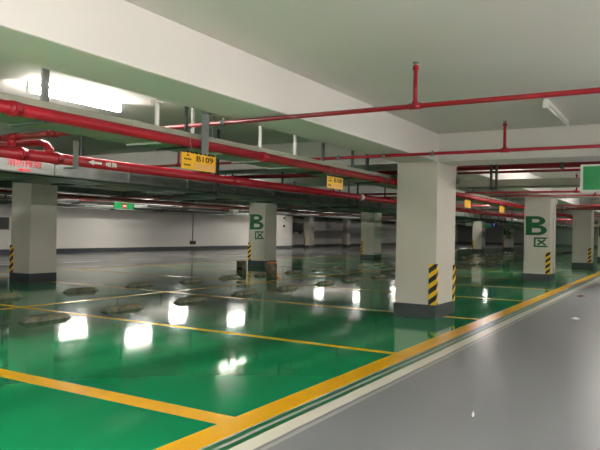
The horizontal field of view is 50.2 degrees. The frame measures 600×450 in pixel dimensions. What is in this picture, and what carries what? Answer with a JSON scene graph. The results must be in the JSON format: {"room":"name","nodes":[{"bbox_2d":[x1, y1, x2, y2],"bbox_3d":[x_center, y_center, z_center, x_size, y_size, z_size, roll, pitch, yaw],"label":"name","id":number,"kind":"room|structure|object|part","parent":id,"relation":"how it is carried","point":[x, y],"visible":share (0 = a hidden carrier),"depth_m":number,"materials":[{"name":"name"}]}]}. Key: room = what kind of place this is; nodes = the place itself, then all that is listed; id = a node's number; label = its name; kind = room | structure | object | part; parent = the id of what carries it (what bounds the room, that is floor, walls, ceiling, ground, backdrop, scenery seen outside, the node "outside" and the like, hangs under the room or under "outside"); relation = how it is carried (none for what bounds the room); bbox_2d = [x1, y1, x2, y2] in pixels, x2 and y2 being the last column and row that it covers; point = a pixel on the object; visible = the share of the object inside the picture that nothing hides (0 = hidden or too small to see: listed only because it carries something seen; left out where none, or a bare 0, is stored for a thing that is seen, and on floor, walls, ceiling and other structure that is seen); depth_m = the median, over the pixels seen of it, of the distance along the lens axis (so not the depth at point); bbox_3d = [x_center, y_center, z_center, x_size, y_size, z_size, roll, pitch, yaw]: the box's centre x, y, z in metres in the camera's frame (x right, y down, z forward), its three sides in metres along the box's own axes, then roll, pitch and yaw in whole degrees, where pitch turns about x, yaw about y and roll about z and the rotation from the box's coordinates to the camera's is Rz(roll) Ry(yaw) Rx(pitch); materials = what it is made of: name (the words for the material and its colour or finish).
{"room":"parking garage","nodes":[
{"label":"parking garage","id":0,"kind":"room"},
{"bbox_2d":[0,199,457,248],"bbox_3d":[-2.159,0.234,44.392,0.250,2.700,86.000,1,-1,31],"label":"wall","id":1,"kind":"structure","parent":0,"point":[77,227],"depth_m":34.88,"materials":[{"name":"paint"}]},
{"bbox_2d":[0,217,9,229],"bbox_3d":[-12.663,-0.080,26.529,0.040,0.540,1.410,1,-1,31],"label":"notice board","id":2,"kind":"object","parent":1,"relation":"attached to","point":[4,221],"visible":1,"depth_m":26.91,"materials":[{"name":"metal"}]},
{"bbox_2d":[190,214,195,243],"bbox_3d":[-6.216,0.232,37.263,0.100,1.780,0.440,1,-1,31],"label":"conduit","id":3,"kind":"object","parent":1,"relation":"attached to","point":[192,241],"visible":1,"depth_m":37.25,"materials":[{"name":"metal"}]},
{"bbox_2d":[0,242,457,253],"bbox_3d":[-2.064,1.486,44.310,0.030,0.200,86.000,1,-1,31],"label":"baseboard","id":4,"kind":"structure","parent":1,"relation":"attached to","point":[61,250],"depth_m":34.65,"materials":[{"name":"paint"}]},
{"bbox_2d":[0,244,599,449],"bbox_3d":[10.795,1.781,36.621,30.000,0.001,86.000,1,-1,31],"label":"floor","id":5,"kind":"structure","parent":0,"point":[310,366],"depth_m":6.25,"materials":[{"name":"green paint"}]},
{"bbox_2d":[0,293,22,298],"bbox_3d":[-5.042,1.206,10.825,0.170,0.068,0.720,1,-1,31],"label":"wheel stop","id":6,"kind":"object","parent":5,"relation":"on","point":[9,295],"visible":1,"depth_m":10.89,"materials":[{"name":"concrete"}]},
{"bbox_2d":[9,182,57,282],"bbox_3d":[-5.922,0.105,14.266,0.684,2.293,0.704,1,-1,31],"label":"concrete column","id":7,"kind":"structure","parent":5,"relation":"on","point":[34,206],"depth_m":14.02,"materials":[{"name":"paint"}]},
{"bbox_2d":[18,312,70,322],"bbox_3d":[-3.367,1.220,8.475,0.170,0.068,0.720,1,-1,31],"label":"wheel stop","id":8,"kind":"object","parent":5,"relation":"on","point":[52,316],"visible":1,"depth_m":8.39,"materials":[{"name":"concrete"}]},
{"bbox_2d":[64,287,98,292],"bbox_3d":[-4.184,1.236,12.258,0.170,0.068,0.720,1,-1,32],"label":"wheel stop","id":9,"kind":"object","parent":5,"relation":"on","point":[83,289],"visible":1,"depth_m":12.16,"materials":[{"name":"concrete"}]},
{"bbox_2d":[101,304,143,312],"bbox_3d":[-2.664,1.244,9.639,0.170,0.068,0.720,1,-1,31],"label":"wheel stop","id":10,"kind":"object","parent":5,"relation":"on","point":[118,308],"visible":1,"depth_m":9.54,"materials":[{"name":"rubber"}]},
{"bbox_2d":[125,282,153,286],"bbox_3d":[-3.398,1.263,13.590,0.170,0.068,0.720,1,-1,30],"label":"wheel stop","id":11,"kind":"object","parent":5,"relation":"on","point":[142,283],"visible":1,"depth_m":13.49,"materials":[{"name":"concrete"}]},
{"bbox_2d":[173,296,207,302],"bbox_3d":[-1.867,1.272,10.971,0.170,0.068,0.720,1,-1,31],"label":"wheel stop","id":12,"kind":"object","parent":5,"relation":"on","point":[195,298],"visible":1,"depth_m":10.88,"materials":[{"name":"concrete"}]},
{"bbox_2d":[180,278,203,282],"bbox_3d":[-2.529,1.293,14.985,0.170,0.068,0.720,1,-1,31],"label":"wheel stop","id":13,"kind":"object","parent":5,"relation":"on","point":[193,279],"visible":1,"depth_m":14.86,"materials":[{"name":"concrete"}]},
{"bbox_2d":[218,275,240,278],"bbox_3d":[-1.782,1.319,16.272,0.170,0.068,0.720,1,-1,32],"label":"wheel stop","id":14,"kind":"object","parent":5,"relation":"on","point":[228,276],"visible":1,"depth_m":16.16,"materials":[{"name":"concrete"}]},
{"bbox_2d":[236,261,246,274],"bbox_3d":[-1.623,1.181,17.781,0.300,0.375,0.300,1,-1,31],"label":"bollard","id":15,"kind":"object","parent":5,"relation":"on","point":[241,268],"visible":1,"depth_m":17.66,"materials":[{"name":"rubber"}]},
{"bbox_2d":[231,289,258,295],"bbox_3d":[-1.057,1.300,12.386,0.170,0.068,0.720,1,-1,32],"label":"wheel stop","id":16,"kind":"object","parent":5,"relation":"on","point":[243,292],"visible":1,"depth_m":12.28,"materials":[{"name":"concrete"}]},
{"bbox_2d":[254,273,265,275],"bbox_3d":[-1.000,1.345,17.515,0.170,0.068,0.720,1,-1,32],"label":"wheel stop","id":17,"kind":"object","parent":5,"relation":"on","point":[256,274],"visible":0.64,"depth_m":17.29,"materials":[{"name":"concrete"}]},
{"bbox_2d":[248,203,276,266],"bbox_3d":[-1.281,0.265,22.034,0.684,2.293,0.744,1,-1,31],"label":"concrete column","id":18,"kind":"structure","parent":5,"relation":"on","point":[262,216],"depth_m":21.75,"materials":[{"name":"paint"}]},
{"bbox_2d":[266,262,279,277],"bbox_3d":[-0.727,1.174,16.881,0.290,0.410,0.365,1,-1,31],"label":"bollard","id":19,"kind":"object","parent":5,"relation":"on","point":[271,267],"visible":1,"depth_m":16.73,"materials":[{"name":"orange"}]},
{"bbox_2d":[276,215,292,248],"bbox_3d":[-1.673,0.440,43.457,1.550,2.293,2.120,1,-1,31],"label":"concrete column","id":20,"kind":"structure","parent":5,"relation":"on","point":[284,232],"depth_m":43.09,"materials":[{"name":"paint"}]},
{"bbox_3d":[-1.066,1.496,43.073,0.012,0.200,2.120,1,-1,31],"label":"skirting","id":21,"kind":"part","parent":20,"relation":"part of","materials":[{"name":"paint"}]},
{"bbox_2d":[276,285,298,289],"bbox_3d":[-0.270,1.328,13.702,0.170,0.068,0.720,1,-1,30],"label":"wheel stop","id":22,"kind":"object","parent":5,"relation":"on","point":[284,287],"visible":1,"depth_m":13.55,"materials":[{"name":"concrete"}]},
{"bbox_2d":[285,270,300,273],"bbox_3d":[-0.197,1.373,18.835,0.170,0.068,0.720,1,-1,33],"label":"wheel stop","id":23,"kind":"object","parent":5,"relation":"on","point":[291,271],"visible":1,"depth_m":18.78,"materials":[{"name":"concrete"}]},
{"bbox_2d":[304,216,313,247],"bbox_3d":[0.659,0.510,46.140,0.424,2.293,0.724,1,-1,31],"label":"concrete column","id":24,"kind":"structure","parent":5,"relation":"on","point":[309,221],"depth_m":45.90,"materials":[{"name":"paint"}]},
{"bbox_2d":[311,268,325,270],"bbox_3d":[0.600,1.400,20.175,0.170,0.068,0.720,1,-1,31],"label":"wheel stop","id":25,"kind":"object","parent":5,"relation":"on","point":[315,269],"visible":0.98,"depth_m":20.08,"materials":[{"name":"concrete"}]},
{"bbox_2d":[315,280,333,284],"bbox_3d":[0.591,1.357,15.111,0.170,0.068,0.720,1,-1,30],"label":"wheel stop","id":26,"kind":"object","parent":5,"relation":"on","point":[327,281],"visible":1,"depth_m":14.97,"materials":[{"name":"concrete"}]},
{"bbox_2d":[333,266,345,268],"bbox_3d":[1.327,1.426,21.514,0.170,0.068,0.720,1,-1,30],"label":"wheel stop","id":27,"kind":"object","parent":5,"relation":"on","point":[337,267],"visible":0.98,"depth_m":21.43,"materials":[{"name":"concrete"}]},
{"bbox_2d":[342,219,350,246],"bbox_3d":[3.736,0.616,51.290,0.424,2.293,0.724,1,-1,31],"label":"concrete column","id":28,"kind":"structure","parent":5,"relation":"on","point":[346,232],"depth_m":51.04,"materials":[{"name":"paint"}]},
{"bbox_2d":[342,277,358,281],"bbox_3d":[1.284,1.381,16.327,0.170,0.068,0.720,1,-1,31],"label":"wheel stop","id":29,"kind":"object","parent":5,"relation":"on","point":[351,278],"visible":1,"depth_m":16.20,"materials":[{"name":"concrete"}]},
{"bbox_2d":[360,212,381,258],"bbox_3d":[3.304,0.423,29.707,0.684,2.293,0.824,1,-1,31],"label":"concrete column","id":30,"kind":"structure","parent":5,"relation":"on","point":[370,247],"depth_m":29.40,"materials":[{"name":"paint"}]},
{"bbox_2d":[371,274,385,277],"bbox_3d":[2.168,1.411,17.723,0.170,0.068,0.720,1,-1,30],"label":"wheel stop","id":31,"kind":"object","parent":5,"relation":"on","point":[378,275],"visible":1,"depth_m":17.58,"materials":[{"name":"concrete"}]},
{"bbox_2d":[394,162,455,318],"bbox_3d":[1.948,0.227,9.882,0.654,2.293,0.914,1,-1,31],"label":"concrete column","id":32,"kind":"structure","parent":5,"relation":"on","point":[426,191],"depth_m":9.53,"materials":[{"name":"paint"}]},
{"bbox_2d":[472,221,484,251],"bbox_3d":[12.663,0.746,45.371,0.684,2.293,0.924,1,-1,31],"label":"concrete column","id":33,"kind":"structure","parent":5,"relation":"on","point":[478,230],"depth_m":45.01,"materials":[{"name":"paint"}]},
{"bbox_2d":[503,223,513,249],"bbox_3d":[17.278,0.905,53.096,0.684,2.293,0.924,1,-1,31],"label":"concrete column","id":34,"kind":"structure","parent":5,"relation":"on","point":[508,229],"depth_m":52.74,"materials":[{"name":"paint"}]},
{"bbox_2d":[523,197,557,281],"bbox_3d":[6.720,0.392,17.880,0.742,2.293,0.924,1,-1,31],"label":"concrete column","id":35,"kind":"structure","parent":5,"relation":"on","point":[539,212],"depth_m":17.52,"materials":[{"name":"paint"}]},
{"bbox_2d":[572,210,593,267],"bbox_3d":[11.344,0.552,25.658,0.704,2.293,0.924,1,-1,31],"label":"concrete column","id":36,"kind":"structure","parent":5,"relation":"on","point":[583,220],"depth_m":25.28,"materials":[{"name":"paint"}]},
{"bbox_2d":[597,217,599,260],"bbox_3d":[15.908,0.709,33.297,0.704,2.293,0.924,1,-1,31],"label":"concrete column","id":37,"kind":"structure","parent":5,"relation":"on","point":[598,257],"depth_m":33.06,"materials":[{"name":"paint"}]},
{"bbox_2d":[0,0,599,199],"bbox_3d":[10.852,-1.019,36.645,30.000,0.200,86.000,1,-1,31],"label":"ceiling","id":38,"kind":"structure","parent":0,"point":[366,51],"depth_m":5.34,"materials":[{"name":"paint"}]},
{"bbox_2d":[26,81,121,112],"bbox_3d":[-2.426,-1.387,6.977,0.068,0.114,1.244,1,-1,31],"label":"lamp","id":39,"kind":"object","parent":38,"relation":"attached to","point":[54,92],"visible":1,"depth_m":6.94,"materials":[{"name":"white plastic"}]},
{"bbox_2d":[114,201,133,209],"bbox_3d":[-6.588,-0.978,24.025,0.054,0.802,0.950,1,-1,31],"label":"no entry sign","id":40,"kind":"object","parent":38,"relation":"hanging from","point":[117,205],"visible":0.84,"depth_m":24.00,"materials":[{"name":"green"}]},
{"bbox_2d":[134,198,146,207],"bbox_3d":[-6.145,-1.014,24.780,0.200,0.700,0.500,1,-1,31],"label":"lamp","id":41,"kind":"object","parent":38,"relation":"hanging from","point":[136,205],"visible":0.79,"depth_m":24.62,"materials":[{"name":"white plastic"}]},
{"bbox_2d":[0,194,396,221],"bbox_3d":[-1.841,-0.880,34.322,0.460,0.630,63.000,1,-1,31],"label":"cable tray","id":42,"kind":"object","parent":38,"relation":"hanging from","point":[1,196],"visible":0.44,"depth_m":28.32,"materials":[{"name":"metal"}]},
{"bbox_2d":[0,199,396,223],"bbox_3d":[-5.617,-0.937,36.580,0.660,0.630,63.000,1,-1,31],"label":"cable tray","id":43,"kind":"object","parent":38,"relation":"hanging from","point":[6,201],"visible":0.55,"depth_m":33.62,"materials":[{"name":"metal"}]},
{"bbox_2d":[0,193,458,223],"bbox_3d":[-0.981,-0.922,33.810,0.040,0.520,63.000,1,-1,31],"label":"pipe","id":44,"kind":"object","parent":38,"relation":"hanging from","point":[0,193],"visible":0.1,"depth_m":26.78,"materials":[{"name":"red metal"}]},
{"bbox_2d":[0,188,464,224],"bbox_3d":[0.847,-0.867,42.619,0.500,0.407,86.000,1,-1,31],"label":"ceiling beam","id":45,"kind":"structure","parent":38,"relation":"attached to","point":[0,188],"depth_m":31.78,"materials":[{"name":"paint"}]},
{"bbox_2d":[229,205,238,212],"bbox_3d":[-2.736,-0.899,26.586,0.200,0.760,0.400,1,-1,31],"label":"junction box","id":46,"kind":"object","parent":38,"relation":"hanging from","point":[230,210],"visible":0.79,"depth_m":26.49,"materials":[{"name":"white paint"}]},
{"bbox_2d":[83,141,397,173],"bbox_3d":[-1.929,-1.183,12.082,8.400,0.407,0.640,1,-1,31],"label":"ceiling beam","id":47,"kind":"structure","parent":38,"relation":"attached to","point":[304,149],"depth_m":11.01,"materials":[{"name":"paint"}]},
{"bbox_2d":[0,190,490,224],"bbox_3d":[1.936,-0.823,32.065,0.060,0.630,63.000,1,-1,31],"label":"pipe","id":48,"kind":"object","parent":38,"relation":"hanging from","point":[9,191],"visible":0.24,"depth_m":21.81,"materials":[{"name":"red metal"}]},
{"bbox_2d":[0,189,490,225],"bbox_3d":[1.506,-0.825,32.321,0.120,0.640,63.000,1,-1,31],"label":"pipe","id":49,"kind":"object","parent":38,"relation":"hanging from","point":[0,189],"visible":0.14,"depth_m":22.36,"materials":[{"name":"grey metal"}]},
{"bbox_2d":[84,187,599,200],"bbox_3d":[1.464,-0.930,18.019,25.000,0.378,0.052,1,-1,31],"label":"pipe","id":50,"kind":"object","parent":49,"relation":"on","point":[594,194],"visible":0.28,"depth_m":15.59,"materials":[{"name":"red metal"}]},
{"bbox_2d":[180,205,599,206],"bbox_3d":[4.182,-0.837,22.568,25.000,0.378,0.052,1,-1,31],"label":"pipe","id":51,"kind":"object","parent":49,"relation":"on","point":[456,205],"visible":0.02,"depth_m":21.44,"materials":[{"name":"red metal"}]},
{"bbox_2d":[224,202,599,209],"bbox_3d":[5.771,-0.782,25.229,25.000,0.378,0.052,1,-1,31],"label":"pipe","id":52,"kind":"object","parent":49,"relation":"on","point":[471,202],"visible":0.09,"depth_m":24.26,"materials":[{"name":"red metal"}]},
{"bbox_2d":[292,210,596,214],"bbox_3d":[9.053,-0.668,30.722,25.000,0.378,0.052,1,-1,31],"label":"pipe","id":53,"kind":"object","parent":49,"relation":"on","point":[510,210],"visible":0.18,"depth_m":30.16,"materials":[{"name":"red metal"}]},
{"bbox_2d":[18,182,483,221],"bbox_3d":[4.982,-0.777,30.244,0.560,0.630,63.000,1,-1,31],"label":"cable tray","id":54,"kind":"object","parent":38,"relation":"hanging from","point":[18,182],"visible":0.15,"depth_m":19.47,"materials":[{"name":"metal"}]},
{"bbox_2d":[0,182,502,224],"bbox_3d":[2.751,-0.821,31.578,0.560,0.610,63.000,1,-1,31],"label":"cable tray","id":55,"kind":"object","parent":38,"relation":"hanging from","point":[61,189],"visible":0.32,"depth_m":19.83,"materials":[{"name":"metal"}]},
{"bbox_2d":[0,147,520,224],"bbox_3d":[5.969,-0.722,29.653,0.660,0.710,63.000,1,-1,31],"label":"cable tray","id":56,"kind":"object","parent":38,"relation":"hanging from","point":[1,181],"visible":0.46,"depth_m":14.51,"materials":[{"name":"metal"}]},
{"bbox_2d":[0,136,558,227],"bbox_3d":[7.212,-0.663,28.909,0.760,0.790,63.000,1,-1,31],"label":"cable tray","id":57,"kind":"object","parent":38,"relation":"hanging from","point":[82,137],"visible":0.17,"depth_m":12.07,"materials":[{"name":"metal"}]},
{"bbox_2d":[0,157,572,229],"bbox_3d":[7.430,-0.590,25.864,0.920,0.980,58.000,1,-1,31],"label":"air duct","id":58,"kind":"object","parent":38,"relation":"hanging from","point":[5,163],"visible":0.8,"depth_m":9.76,"materials":[{"name":"grey metal"}]},
{"bbox_2d":[0,173,583,199],"bbox_3d":[-0.076,-0.883,15.443,25.000,0.378,0.052,1,-1,31],"label":"pipe","id":59,"kind":"object","parent":38,"relation":"hanging from","point":[576,190],"visible":0.32,"depth_m":13.22,"materials":[{"name":"red metal"}]},
{"bbox_2d":[0,129,595,229],"bbox_3d":[9.369,-0.548,27.618,0.610,0.955,63.000,1,-1,31],"label":"cable tray","id":60,"kind":"object","parent":38,"relation":"hanging from","point":[4,173],"visible":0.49,"depth_m":9.16,"materials":[{"name":"metal"}]},
{"bbox_2d":[0,99,597,222],"bbox_3d":[11.352,-0.315,26.428,0.126,0.104,63.000,1,-1,31],"label":"pipe","id":61,"kind":"object","parent":38,"relation":"hanging from","point":[13,108],"visible":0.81,"depth_m":5.49,"materials":[{"name":"red metal"}]},
{"bbox_2d":[181,136,215,172],"bbox_3d":[-0.961,-0.642,5.795,0.135,0.303,0.470,1,-1,31],"label":"sign","id":62,"kind":"object","parent":61,"relation":"hanging from","point":[192,161],"visible":0.97,"depth_m":5.74,"materials":[{"name":"yellow metal"}]},
{"bbox_3d":[-0.910,-0.564,5.763,0.008,0.148,0.470,1,-1,31],"label":"sign plate","id":63,"kind":"part","parent":62,"relation":"part of","materials":[{"name":"yellow plastic"}]},
{"bbox_3d":[-0.868,-0.524,5.825,0.002,0.053,0.282,1,-1,31],"label":"blank panel","id":64,"kind":"part","parent":62,"relation":"part of","materials":[{"name":"orange"}]},
{"bbox_2d":[327,165,342,189],"bbox_3d":[0.388,-0.600,8.052,0.135,0.293,0.420,1,-1,31],"label":"sign","id":65,"kind":"object","parent":61,"relation":"hanging from","point":[334,182],"visible":0.98,"depth_m":8.00,"materials":[{"name":"yellow plastic"}]},
{"bbox_3d":[0.439,-0.528,8.021,0.008,0.150,0.420,1,-1,31],"label":"sign plate","id":66,"kind":"part","parent":65,"relation":"part of","materials":[{"name":"yellow plastic"}]},
{"bbox_3d":[0.477,-0.488,8.075,0.002,0.054,0.252,1,-1,31],"label":"blank panel","id":67,"kind":"part","parent":65,"relation":"part of","materials":[{"name":"orange"}]},
{"bbox_2d":[464,193,470,207],"bbox_3d":[3.342,-0.496,12.996,0.135,0.298,0.420,1,-1,31],"label":"sign","id":68,"kind":"object","parent":61,"relation":"hanging from","point":[467,203],"visible":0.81,"depth_m":12.94,"materials":[{"name":"yellow plastic"}]},
{"bbox_3d":[3.393,-0.426,12.964,0.008,0.160,0.420,1,-1,31],"label":"sign plate","id":69,"kind":"part","parent":68,"relation":"part of","materials":[{"name":"yellow plastic"}]},
{"bbox_2d":[499,204,503,212],"bbox_3d":[4.811,-0.445,15.455,0.135,0.298,0.450,1,-1,31],"label":"sign","id":70,"kind":"object","parent":61,"relation":"hanging from","point":[501,208],"visible":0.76,"depth_m":15.37,"materials":[{"name":"yellow plastic"}]},
{"bbox_2d":[0,68,597,223],"bbox_3d":[9.836,-0.684,24.429,0.412,0.719,58.000,1,-1,31],"label":"cable tray","id":71,"kind":"object","parent":38,"relation":"hanging from","point":[44,102],"visible":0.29,"depth_m":5.79,"materials":[{"name":"metal"}]},
{"bbox_2d":[0,116,597,227],"bbox_3d":[10.155,-0.571,27.149,0.148,0.885,63.000,1,-1,31],"label":"pipe","id":72,"kind":"object","parent":38,"relation":"hanging from","point":[17,153],"visible":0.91,"depth_m":7.50,"materials":[{"name":"red metal"}]},
{"bbox_2d":[0,139,53,152],"bbox_3d":[-2.847,-0.765,6.401,1.125,0.144,0.090,1,-1,31],"label":"pipe","id":73,"kind":"object","parent":72,"relation":"on","point":[47,146],"visible":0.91,"depth_m":6.21,"materials":[{"name":"red metal"}]},
{"bbox_2d":[0,130,73,146],"bbox_3d":[-2.703,-0.773,5.848,1.940,0.116,0.072,1,-1,31],"label":"pipe","id":74,"kind":"object","parent":72,"relation":"on","point":[11,138],"visible":0.83,"depth_m":5.66,"materials":[{"name":"red metal"}]},
{"bbox_3d":[-1.125,-1.029,8.266,0.022,0.747,0.022,1,0,8],"label":"hanger rod","id":75,"kind":"part","parent":72,"relation":"part of","materials":[{"name":"grey metal"}]},
{"bbox_2d":[0,0,599,215],"bbox_3d":[16.103,-0.636,33.500,0.590,0.407,86.000,1,-1,31],"label":"ceiling beam","id":76,"kind":"structure","parent":38,"relation":"attached to","point":[121,44],"depth_m":4.75,"materials":[{"name":"paint"}]},
{"bbox_2d":[201,111,212,154],"bbox_3d":[-0.836,-0.842,5.812,0.076,0.398,0.090,1,-1,31],"label":"strut","id":77,"kind":"object","parent":76,"relation":"attached to","point":[205,115],"visible":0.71,"depth_m":5.81,"materials":[{"name":"grey metal"}]},
{"bbox_2d":[148,121,599,166],"bbox_3d":[1.045,-1.081,8.543,16.000,0.379,0.054,1,-1,31],"label":"pipe","id":78,"kind":"object","parent":76,"relation":"attached to","point":[504,148],"visible":0.64,"depth_m":7.97,"materials":[{"name":"red metal"}]},
{"bbox_2d":[162,61,599,128],"bbox_3d":[2.417,-1.090,4.229,9.220,0.379,0.054,1,-1,31],"label":"pipe","id":79,"kind":"object","parent":76,"relation":"attached to","point":[414,105],"visible":0.98,"depth_m":5.11,"materials":[{"name":"red metal"}]},
{"bbox_2d":[225,169,397,178],"bbox_3d":[-1.593,-1.133,12.626,8.280,0.485,0.070,1,-1,31],"label":"pipe","id":80,"kind":"object","parent":38,"relation":"hanging from","point":[396,171],"visible":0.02,"depth_m":11.80,"materials":[{"name":"red metal"}]},
{"bbox_2d":[310,184,524,198],"bbox_3d":[2.845,-1.018,20.073,8.400,0.407,0.640,1,-1,31],"label":"ceiling beam","id":81,"kind":"structure","parent":38,"relation":"attached to","point":[353,189],"depth_m":19.87,"materials":[{"name":"paint"}]},
{"bbox_2d":[456,200,564,208],"bbox_3d":[7.486,-0.858,27.841,8.400,0.407,0.640,1,-1,31],"label":"ceiling beam","id":82,"kind":"structure","parent":38,"relation":"attached to","point":[516,201],"depth_m":27.23,"materials":[{"name":"paint"}]},
{"bbox_2d":[438,124,599,165],"bbox_3d":[5.864,-1.065,7.424,8.580,0.407,0.640,1,-1,31],"label":"ceiling beam","id":83,"kind":"structure","parent":38,"relation":"attached to","point":[577,134],"depth_m":8.79,"materials":[{"name":"paint"}]},
{"bbox_2d":[459,164,579,190],"bbox_3d":[6.261,-0.872,8.074,8.560,0.765,0.410,1,-1,31],"label":"cable tray","id":84,"kind":"object","parent":38,"relation":"hanging from","point":[497,184],"visible":0.8,"depth_m":9.74,"materials":[{"name":"metal"}]},
{"bbox_2d":[457,161,599,170],"bbox_3d":[6.191,-1.024,7.973,8.580,0.467,0.110,1,-1,31],"label":"pipe","id":85,"kind":"object","parent":38,"relation":"hanging from","point":[562,165],"visible":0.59,"depth_m":9.59,"materials":[{"name":"red metal"}]},
{"bbox_2d":[458,168,579,174],"bbox_3d":[3.350,-0.760,9.688,1.950,0.140,0.040,1,-1,31],"label":"pipe","id":86,"kind":"object","parent":85,"relation":"hanging from","point":[576,169],"visible":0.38,"depth_m":9.66,"materials":[{"name":"metal"}]},
{"bbox_2d":[481,210,596,215],"bbox_3d":[12.050,-0.701,35.480,8.400,0.407,0.640,1,-1,31],"label":"ceiling beam","id":87,"kind":"structure","parent":38,"relation":"attached to","point":[494,211],"depth_m":35.20,"materials":[{"name":"paint"}]},
{"bbox_2d":[543,99,568,127],"bbox_3d":[2.968,-1.280,7.399,0.060,0.095,1.410,1,-1,31],"label":"lamp","id":88,"kind":"object","parent":38,"relation":"attached to","point":[547,104],"visible":1,"depth_m":7.26,"materials":[{"name":"white plastic"}]},
{"bbox_2d":[551,187,599,197],"bbox_3d":[10.638,-0.900,15.415,8.580,0.407,0.640,1,-1,31],"label":"ceiling beam","id":89,"kind":"structure","parent":38,"relation":"attached to","point":[571,188],"depth_m":17.12,"materials":[{"name":"paint"}]},
{"bbox_2d":[565,198,599,208],"bbox_3d":[11.557,-0.743,16.878,8.500,0.660,0.100,1,-1,31],"label":"pipe","id":90,"kind":"object","parent":38,"relation":"hanging from","point":[580,206],"visible":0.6,"depth_m":18.80,"materials":[{"name":"red metal"}]},
{"bbox_2d":[580,164,599,191],"bbox_3d":[3.707,-0.842,7.121,1.085,0.945,0.064,1,-1,31],"label":"exit sign","id":91,"kind":"object","parent":38,"relation":"hanging from","point":[589,173],"visible":1,"depth_m":7.32,"materials":[{"name":"green plastic"}]},
{"bbox_2d":[592,199,599,204],"bbox_3d":[15.279,-0.740,23.183,8.580,0.407,0.640,1,-1,31],"label":"ceiling beam","id":92,"kind":"structure","parent":38,"relation":"attached to","point":[594,201],"depth_m":25.03,"materials":[{"name":"paint"}]},
{"bbox_2d":[458,225,597,244],"bbox_3d":[32.937,1.194,73.648,30.000,2.700,0.250,1,-1,31],"label":"wall","id":93,"kind":"structure","parent":0,"point":[494,234],"depth_m":78.38,"materials":[{"name":"grey paint"}]},
{"bbox_2d":[458,242,597,246],"bbox_3d":[32.841,2.416,73.517,30.000,0.250,0.030,1,-1,31],"label":"baseboard","id":94,"kind":"structure","parent":93,"relation":"attached to","point":[493,243],"depth_m":77.96,"materials":[{"name":"paint"}]}
]}

